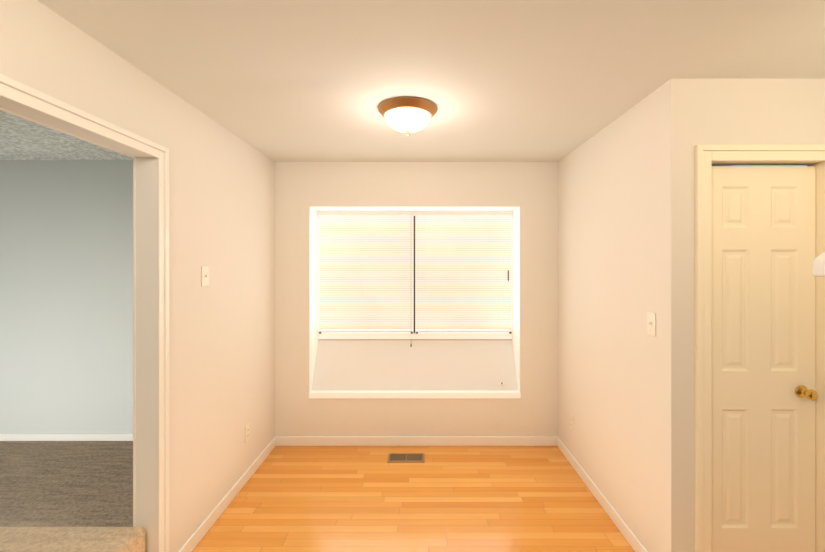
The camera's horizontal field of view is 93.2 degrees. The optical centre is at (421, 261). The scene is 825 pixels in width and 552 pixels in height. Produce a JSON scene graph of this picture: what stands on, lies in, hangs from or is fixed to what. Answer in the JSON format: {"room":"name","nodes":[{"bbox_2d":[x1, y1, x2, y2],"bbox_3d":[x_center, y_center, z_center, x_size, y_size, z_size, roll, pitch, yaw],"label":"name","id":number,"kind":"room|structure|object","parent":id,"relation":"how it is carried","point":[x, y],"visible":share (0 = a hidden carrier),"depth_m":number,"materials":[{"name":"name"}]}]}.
{"room":"dining area","nodes":[
{"label":"dining area","id":0,"kind":"room"},
{"bbox_2d":[0,441,132,526],"bbox_3d":[-3.285,1.609,0.477,3.830,0.060,6.155,0,0,0],"label":"floor","id":1,"kind":"structure","parent":0,"point":[66,483],"depth_m":2.77,"materials":[{"name":"brown carpet"}]},
{"bbox_2d":[0,160,132,433],"bbox_3d":[-3.285,0.339,3.502,3.830,2.480,0.105,0,0,0],"label":"wall","id":2,"kind":"structure","parent":0,"point":[66,296],"depth_m":3.45,"materials":[{"name":"paint"}]},
{"bbox_2d":[0,434,132,440],"bbox_3d":[-3.285,1.548,3.443,3.830,0.062,0.013,0,0,0],"label":"baseboard","id":3,"kind":"structure","parent":2,"relation":"attached to","point":[66,437],"depth_m":3.44,"materials":[{"name":"white wood"}]},
{"bbox_2d":[0,527,144,551],"bbox_3d":[-2.350,1.411,1.204,2.100,0.335,1.308,0,0,0],"label":"countertop","id":4,"kind":"structure","parent":0,"point":[72,539],"depth_m":1.75,"materials":[{"name":"beige stone"}]},
{"bbox_2d":[0,0,274,551],"bbox_3d":[-1.317,0.359,0.378,0.105,2.440,5.956,0,0,0],"label":"wall","id":5,"kind":"structure","parent":0,"point":[222,324],"depth_m":2.21,"materials":[{"name":"paint"}]},
{"bbox_2d":[0,74,168,551],"bbox_3d":[-1.317,0.510,1.067,0.143,2.137,1.715,0,0,0],"label":"door frame","id":6,"kind":"structure","parent":5,"relation":"attached to","point":[146,342],"depth_m":1.87,"materials":[{"name":"white wood"}]},
{"bbox_2d":[201,266,208,286],"bbox_3d":[-1.256,0.083,2.270,0.018,0.118,0.072,0,0,0],"label":"light switch","id":7,"kind":"object","parent":5,"relation":"attached to","point":[204,275],"visible":1,"depth_m":2.26,"materials":[{"name":"beige plastic"}]},
{"bbox_2d":[178,437,275,551],"bbox_3d":[-1.258,1.538,2.651,0.013,0.082,1.385,0,0,0],"label":"baseboard","id":8,"kind":"structure","parent":5,"relation":"attached to","point":[199,533],"depth_m":2.48,"materials":[{"name":"white wood"}]},
{"bbox_2d":[245,423,249,442],"bbox_3d":[-1.261,1.236,2.820,0.008,0.118,0.072,0,0,0],"label":"electrical outlet","id":9,"kind":"object","parent":5,"relation":"attached to","point":[247,432],"visible":1,"depth_m":2.81,"materials":[{"name":"beige plastic"}]},
{"bbox_2d":[0,0,824,161],"bbox_3d":[-1.518,-0.931,0.528,7.365,0.140,6.256,0,0,0],"label":"ceiling","id":10,"kind":"structure","parent":0,"point":[491,80],"depth_m":1.68,"materials":[{"name":"paint"}]},
{"bbox_2d":[378,97,436,134],"bbox_3d":[-0.080,-0.786,2.190,0.332,0.150,0.332,0,0,0],"label":"ceiling light","id":11,"kind":"object","parent":10,"relation":"attached to","point":[407,115],"visible":1,"depth_m":2.10,"materials":[{"name":"white glass"}]},
{"bbox_2d":[192,446,634,551],"bbox_3d":[0.398,1.609,2.278,3.535,0.060,2.756,0,0,0],"label":"floor","id":12,"kind":"structure","parent":0,"point":[439,499],"depth_m":2.53,"materials":[{"name":"orange wood"}]},
{"bbox_2d":[387,453,424,461],"bbox_3d":[-0.127,1.576,3.140,0.294,0.006,0.140,0,0,0],"label":"floor vent","id":13,"kind":"object","parent":12,"relation":"in","point":[405,457],"visible":1,"depth_m":3.14,"materials":[{"name":"brown metal"}]},
{"bbox_2d":[275,162,557,435],"bbox_3d":[-0.048,0.359,3.506,2.645,2.440,0.300,0,0,0],"label":"wall","id":14,"kind":"structure","parent":0,"point":[530,189],"depth_m":3.36,"materials":[{"name":"paint"}]},
{"bbox_2d":[309,206,519,391],"bbox_3d":[-0.062,0.320,3.490,1.812,1.594,0.271,0,0,0],"label":"window frame","id":15,"kind":"structure","parent":14,"relation":"in","point":[313,277],"depth_m":3.46,"materials":[{"name":"white"}]},
{"bbox_2d":[309,391,519,398],"bbox_3d":[-0.062,1.143,3.362,1.811,0.052,0.057,0,0,0],"label":"window ledge","id":16,"kind":"object","parent":14,"relation":"attached to","point":[414,394],"visible":0.98,"depth_m":3.33,"materials":[{"name":"white wood"}]},
{"bbox_2d":[318,211,511,338],"bbox_3d":[-0.062,0.126,3.635,1.803,1.198,0.042,0,0,0],"label":"window","id":17,"kind":"structure","parent":14,"relation":"in","point":[419,335],"depth_m":3.63,"materials":[{"name":"white plastic"}]},
{"bbox_2d":[318,212,412,346],"bbox_3d":[-0.517,0.160,3.595,0.876,1.238,0.036,0,0,0],"label":"window blind","id":18,"kind":"object","parent":17,"relation":"attached to","point":[365,270],"visible":0.9,"depth_m":3.60,"materials":[{"name":"white plastic"}]},
{"bbox_2d":[318,339,511,339],"bbox_3d":[-0.062,0.722,3.625,1.803,0.008,0.004,0,0,0],"label":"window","id":19,"kind":"structure","parent":17,"relation":"attached to","point":[414,339],"depth_m":3.62,"materials":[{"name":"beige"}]},
{"bbox_2d":[415,212,511,333],"bbox_3d":[0.384,0.100,3.592,0.892,1.118,0.042,0,0,0],"label":"window blind","id":20,"kind":"object","parent":17,"relation":"attached to","point":[463,270],"visible":0.92,"depth_m":3.60,"materials":[{"name":"white plastic"}]},
{"bbox_2d":[311,340,518,390],"bbox_3d":[-0.062,0.947,3.521,1.803,0.444,0.270,0,0,0],"label":"window sill","id":21,"kind":"structure","parent":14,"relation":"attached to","point":[418,365],"depth_m":3.50,"materials":[{"name":"paint"}]},
{"bbox_2d":[275,436,557,445],"bbox_3d":[-0.048,1.538,3.349,2.435,0.082,0.013,0,0,0],"label":"baseboard","id":22,"kind":"structure","parent":14,"relation":"attached to","point":[416,440],"depth_m":3.34,"materials":[{"name":"white wood"}]},
{"bbox_2d":[558,79,670,551],"bbox_3d":[1.222,0.359,2.593,0.105,2.440,1.525,0,0,0],"label":"wall","id":23,"kind":"structure","parent":0,"point":[614,273],"depth_m":2.28,"materials":[{"name":"paint"}]},
{"bbox_2d":[570,413,573,431],"bbox_3d":[1.166,1.249,3.040,0.008,0.118,0.072,0,0,0],"label":"electrical outlet","id":24,"kind":"object","parent":23,"relation":"attached to","point":[571,422],"visible":1,"depth_m":3.03,"materials":[{"name":"beige plastic"}]},
{"bbox_2d":[557,437,647,551],"bbox_3d":[1.163,1.538,2.580,0.013,0.082,1.526,0,0,0],"label":"baseboard","id":25,"kind":"structure","parent":23,"relation":"attached to","point":[631,538],"depth_m":2.48,"materials":[{"name":"white wood"}]},
{"bbox_2d":[647,312,655,336],"bbox_3d":[1.161,0.315,1.984,0.018,0.118,0.072,0,0,0],"label":"light switch","id":26,"kind":"object","parent":23,"relation":"attached to","point":[651,323],"visible":1,"depth_m":1.98,"materials":[{"name":"beige plastic"}]},
{"bbox_2d":[671,79,824,551],"bbox_3d":[1.615,0.359,1.887,0.890,2.440,0.115,0,0,0],"label":"wall","id":27,"kind":"structure","parent":0,"point":[747,111],"depth_m":1.83,"materials":[{"name":"paint"}]},
{"bbox_2d":[695,145,824,551],"bbox_3d":[1.637,0.516,1.821,0.715,2.125,0.019,0,0,0],"label":"door frame","id":28,"kind":"structure","parent":27,"relation":"attached to","point":[706,156],"depth_m":1.82,"materials":[{"name":"beige paint"}]},
{"bbox_2d":[712,161,824,551],"bbox_3d":[1.637,0.541,1.887,0.595,2.075,0.117,0,0,0],"label":"doorway","id":29,"kind":"structure","parent":27,"relation":"in","point":[819,363],"depth_m":1.88,"materials":[{"name":"beige paint"}]},
{"bbox_2d":[712,166,817,551],"bbox_3d":[1.637,0.550,1.882,0.555,2.033,0.102,0,0,0],"label":"door","id":30,"kind":"structure","parent":29,"relation":"attached to","point":[763,360],"depth_m":1.90,"materials":[{"name":"beige paint"}]},
{"bbox_3d":[2.112,0.359,-0.327,0.105,2.440,4.545,0,0,0],"label":"wall","id":31,"kind":"structure","parent":0,"visible":0},
{"bbox_2d":[813,252,824,276],"bbox_3d":[1.778,-0.026,1.120,0.565,0.173,0.760,0,0,0],"label":"range hood","id":32,"kind":"object","parent":31,"relation":"attached to","point":[819,266],"visible":1,"depth_m":1.47,"materials":[{"name":"white"}]}
]}

